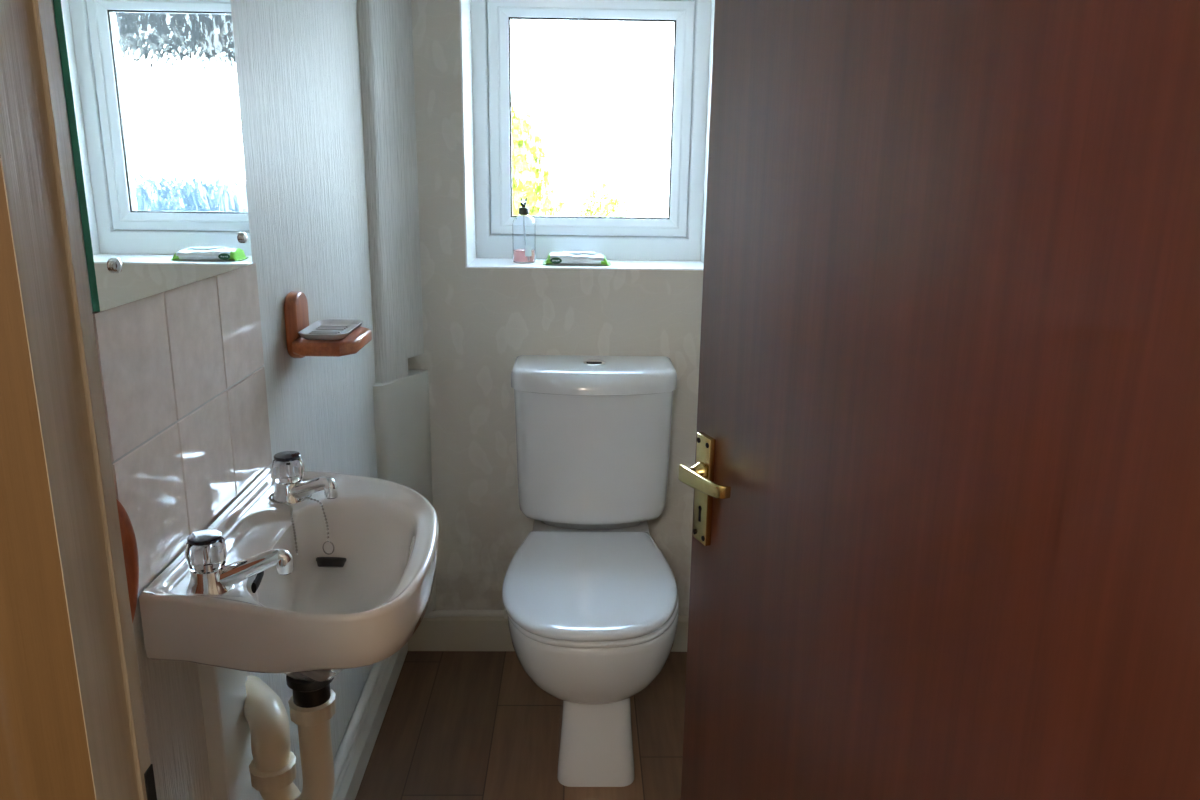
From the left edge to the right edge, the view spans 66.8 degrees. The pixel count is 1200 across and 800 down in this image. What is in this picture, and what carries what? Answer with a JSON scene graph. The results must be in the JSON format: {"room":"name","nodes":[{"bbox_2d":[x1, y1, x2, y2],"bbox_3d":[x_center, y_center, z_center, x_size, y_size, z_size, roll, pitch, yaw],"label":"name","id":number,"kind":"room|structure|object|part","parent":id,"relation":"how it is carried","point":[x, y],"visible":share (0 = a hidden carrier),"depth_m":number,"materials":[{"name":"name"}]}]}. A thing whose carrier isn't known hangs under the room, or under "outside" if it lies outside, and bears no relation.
{"room":"bathroom","nodes":[
{"label":"bathroom","id":0,"kind":"room"},
{"bbox_2d":[185,529,234,595],"bbox_3d":[-0.438,0.181,1.014,0.051,0.067,0.051,0,15,-1],"label":"handle","id":1,"kind":"object","parent":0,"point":[206,550],"depth_m":1.00,"materials":[{"name":"silver metal"}]},
{"bbox_2d":[52,0,377,799],"bbox_3d":[-0.576,-0.288,1.534,0.120,2.360,2.105,0,15,-1],"label":"wall","id":2,"kind":"structure","parent":0,"point":[298,61],"depth_m":1.57,"materials":[{"name":"paint"}]},
{"bbox_2d":[116,499,138,623],"bbox_3d":[-0.493,0.184,0.862,0.018,0.202,0.202,0,15,-1],"label":"disc","id":3,"kind":"object","parent":2,"relation":"attached to","point":[129,543],"visible":0.13,"depth_m":0.95,"materials":[{"name":"red wood"}]},
{"bbox_2d":[53,0,251,311],"bbox_3d":[-0.490,-0.528,1.000,0.014,0.801,0.428,0,15,-1],"label":"wall mirror","id":4,"kind":"object","parent":2,"relation":"attached to","point":[151,86],"visible":1,"depth_m":1.00,"materials":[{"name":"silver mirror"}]},
{"bbox_2d":[92,263,271,592],"bbox_3d":[-0.507,0.006,1.156,0.006,0.309,0.458,0,15,-1],"label":"tile backsplash","id":5,"kind":"structure","parent":2,"relation":"attached to","point":[182,371],"depth_m":1.10,"materials":[{"name":"grey tile"}]},
{"bbox_2d":[198,664,258,799],"bbox_3d":[-0.506,0.563,1.286,0.022,0.662,0.128,0,15,-1],"label":"trim","id":6,"kind":"structure","parent":2,"relation":"attached to","point":[223,690],"depth_m":1.21,"materials":[{"name":"white paint"}]},
{"bbox_2d":[139,467,438,681],"bbox_3d":[-0.356,0.254,1.199,0.302,0.188,0.470,0,15,-1],"label":"basin","id":7,"kind":"object","parent":2,"relation":"attached to","point":[312,623],"visible":0.84,"depth_m":1.12,"materials":[{"name":"white ceramic"}]},
{"bbox_2d":[185,529,293,595],"bbox_3d":[-0.404,0.181,1.015,0.119,0.067,0.051,0,15,-1],"label":"tap","id":8,"kind":"object","parent":7,"relation":"on","point":[206,550],"visible":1,"depth_m":1.01,"materials":[{"name":"silver metal"}]},
{"bbox_3d":[-0.390,0.190,1.019,0.090,0.047,0.026,0,15,-1],"label":"spout","id":9,"kind":"part","parent":8,"relation":"part of","materials":[{"name":"silver metal"}]},
{"bbox_2d":[244,675,335,799],"bbox_3d":[-0.448,0.458,1.249,0.212,0.236,0.091,12,19,37],"label":"trap","id":10,"kind":"object","parent":7,"relation":"attached to","point":[272,768],"visible":0.98,"depth_m":1.21,"materials":[{"name":"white plastic"}]},
{"bbox_2d":[272,451,338,504],"bbox_3d":[-0.416,0.114,1.269,0.117,0.067,0.051,14,19,40],"label":"tap","id":11,"kind":"object","parent":7,"relation":"on","point":[287,466],"visible":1,"depth_m":1.27,"materials":[{"name":"silver metal"}]},
{"bbox_3d":[-0.401,0.125,1.267,0.090,0.047,0.025,10,17,32],"label":"spout","id":12,"kind":"part","parent":11,"relation":"part of","materials":[{"name":"silver metal"}]},
{"bbox_2d":[268,493,345,566],"bbox_3d":[-0.415,0.184,1.286,0.072,0.098,0.129,-11,19,-37],"label":"plug","id":13,"kind":"object","parent":7,"relation":"hanging from","point":[321,561],"visible":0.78,"depth_m":1.26,"materials":[{"name":"black plastic"}]},
{"bbox_3d":[-0.423,0.165,1.280,0.059,0.059,0.120,-11,19,-37],"label":"chain","id":14,"kind":"part","parent":13,"relation":"part of","materials":[{"name":"silver metal"}]},
{"bbox_2d":[284,291,371,357],"bbox_3d":[-0.456,-0.126,1.523,0.120,0.112,0.158,0,15,-1],"label":"soap holder","id":15,"kind":"object","parent":2,"relation":"attached to","point":[296,316],"visible":0.94,"depth_m":1.48,"materials":[{"name":"orange wood"}]},
{"bbox_3d":[-0.506,-0.126,1.521,0.020,0.112,0.072,0,15,-1],"label":"plate","id":16,"kind":"part","parent":15,"relation":"part of","materials":[{"name":"orange wood"}]},
{"bbox_2d":[298,319,362,339],"bbox_3d":[-0.450,-0.117,1.526,0.082,0.012,0.144,0,15,-1],"label":"soap dish","id":17,"kind":"object","parent":15,"relation":"on","point":[328,329],"visible":1,"depth_m":1.53,"materials":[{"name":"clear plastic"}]},
{"bbox_2d":[336,642,407,799],"bbox_3d":[-0.517,0.861,1.647,0.021,0.081,1.734,0,15,-1],"label":"baseboard","id":18,"kind":"structure","parent":2,"relation":"attached to","point":[349,788],"depth_m":2.06,"materials":[{"name":"white paint"}]},
{"bbox_2d":[357,0,423,382],"bbox_3d":[-0.476,-0.818,2.027,0.091,1.585,0.145,0,15,-1],"label":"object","id":19,"kind":"structure","parent":2,"relation":"attached to","point":[385,37],"depth_m":2.10,"materials":[{"name":"paint"}]},
{"bbox_2d":[373,370,435,615],"bbox_3d":[-0.487,0.264,2.296,0.100,0.658,0.176,0,15,-1],"label":"trim","id":20,"kind":"structure","parent":2,"relation":"attached to","point":[401,405],"depth_m":2.24,"materials":[{"name":"white paint"}]},
{"bbox_2d":[332,609,507,799],"bbox_3d":[-0.261,0.781,1.657,0.534,0.059,1.685,0,15,-1],"label":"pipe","id":21,"kind":"object","parent":2,"relation":"attached to","point":[343,757],"visible":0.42,"depth_m":1.99,"materials":[{"name":"white paint"}]},
{"bbox_2d":[272,451,307,504],"bbox_3d":[-0.441,0.108,1.290,0.051,0.067,0.051,0,15,-1],"label":"handle","id":22,"kind":"object","parent":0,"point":[287,466],"depth_m":1.27,"materials":[{"name":"silver metal"}]},
{"bbox_2d":[292,326,371,356],"bbox_3d":[-0.447,-0.100,1.530,0.102,0.023,0.158,0,15,-1],"label":"shelf","id":23,"kind":"object","parent":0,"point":[356,340],"depth_m":1.46,"materials":[{"name":"orange wood"}]},
{"bbox_2d":[355,651,686,799],"bbox_3d":[0.052,0.899,1.812,3.400,0.060,2.198,0,15,-1],"label":"floor","id":24,"kind":"structure","parent":0,"point":[456,725],"depth_m":2.12,"materials":[{"name":"brown wood"}]},
{"bbox_2d":[502,355,678,786],"bbox_3d":[-0.015,0.369,2.072,0.397,0.829,0.675,0,15,-1],"label":"toilet","id":25,"kind":"object","parent":24,"relation":"on","point":[590,599],"visible":1,"depth_m":2.11,"materials":[{"name":"white ceramic"}]},
{"bbox_3d":[-0.022,0.392,1.989,0.376,0.021,0.502,0,15,-1],"label":"lid","id":26,"kind":"part","parent":25,"relation":"part of","materials":[{"name":"white plastic"}]},
{"bbox_3d":[-0.019,0.410,1.996,0.374,0.014,0.501,0,15,-1],"label":"seat","id":27,"kind":"part","parent":25,"relation":"part of","materials":[{"name":"white plastic"}]},
{"bbox_3d":[-0.015,-0.060,2.201,0.397,0.052,0.206,0,15,-1],"label":"cistern lid","id":28,"kind":"part","parent":25,"relation":"part of","materials":[{"name":"white ceramic"}]},
{"bbox_2d":[408,0,714,614],"bbox_3d":[-0.039,-0.492,2.337,0.984,2.360,0.270,0,15,-1],"label":"wall","id":29,"kind":"structure","parent":0,"point":[480,315],"depth_m":2.28,"materials":[{"name":"beige paint"}]},
{"bbox_2d":[512,197,535,262],"bbox_3d":[-0.193,-0.433,2.315,0.058,0.163,0.059,0,15,-1],"label":"soap bottle","id":30,"kind":"object","parent":29,"relation":"on","point":[523,226],"visible":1,"depth_m":2.30,"materials":[{"name":"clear plastic"}]},
{"bbox_2d":[408,615,688,651],"bbox_3d":[-0.042,0.637,2.485,0.961,0.101,0.018,0,15,-1],"label":"baseboard","id":31,"kind":"structure","parent":29,"relation":"attached to","point":[445,633],"depth_m":2.47,"materials":[{"name":"beige paint"}]},
{"bbox_2d":[543,251,610,264],"bbox_3d":[-0.058,-0.360,2.308,0.172,0.030,0.083,0,15,-1],"label":"packet","id":32,"kind":"object","parent":29,"relation":"on","point":[563,257],"visible":1,"depth_m":2.27,"materials":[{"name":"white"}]},
{"bbox_2d":[471,0,711,260],"bbox_3d":[-0.026,-0.715,2.361,0.597,0.690,0.060,0,15,-1],"label":"window","id":33,"kind":"structure","parent":29,"relation":"in","point":[593,113],"depth_m":2.34,"materials":[{"name":"white plastic"}]},
{"bbox_3d":[-0.022,-0.720,2.350,0.420,0.492,0.006,0,15,-1],"label":"pane","id":34,"kind":"part","parent":33,"relation":"part of","materials":[{"name":"clear glass"}]},
{"bbox_3d":[0.089,-0.003,0.488,3.600,2.360,0.089,0,15,-1],"label":"wall","id":35,"kind":"structure","parent":0,"visible":0},
{"bbox_2d":[0,161,95,799],"bbox_3d":[-0.304,0.153,0.461,0.084,2.060,0.020,0,15,-1],"label":"trim","id":36,"kind":"structure","parent":35,"relation":"attached to","point":[44,754],"depth_m":0.44,"materials":[{"name":"beige paint"}]},
{"bbox_2d":[0,0,156,799],"bbox_3d":[-0.294,0.170,0.517,0.070,2.000,0.106,0,15,-1],"label":"trim","id":37,"kind":"structure","parent":35,"relation":"attached to","point":[36,159],"depth_m":0.44,"materials":[{"name":"paint"}]},
{"bbox_3d":[-0.263,0.260,0.537,0.006,0.097,0.009,0,15,-1],"label":"strike plate","id":38,"kind":"part","parent":37,"relation":"part of","materials":[{"name":"grey metal"}]},
{"bbox_3d":[0.444,0.175,0.540,0.025,2.000,0.093,0,15,-1],"label":"trim","id":39,"kind":"structure","parent":0,"visible":0},
{"bbox_2d":[678,0,1199,799],"bbox_3d":[0.253,0.096,0.830,0.071,1.982,0.700,-5,16,-21],"label":"door","id":40,"kind":"structure","parent":39,"relation":"attached to","point":[944,477],"depth_m":0.73,"materials":[{"name":"brown wood"}]},
{"bbox_3d":[0.129,0.111,1.134,0.008,0.139,0.034,-5,16,-21],"label":"handle","id":41,"kind":"part","parent":40,"relation":"part of","materials":[{"name":"gold metal"}]},
{"bbox_3d":[0.127,0.100,1.089,0.027,0.027,0.101,-5,16,-21],"label":"lever","id":42,"kind":"part","parent":40,"relation":"part of","materials":[{"name":"gold metal"}]}
]}

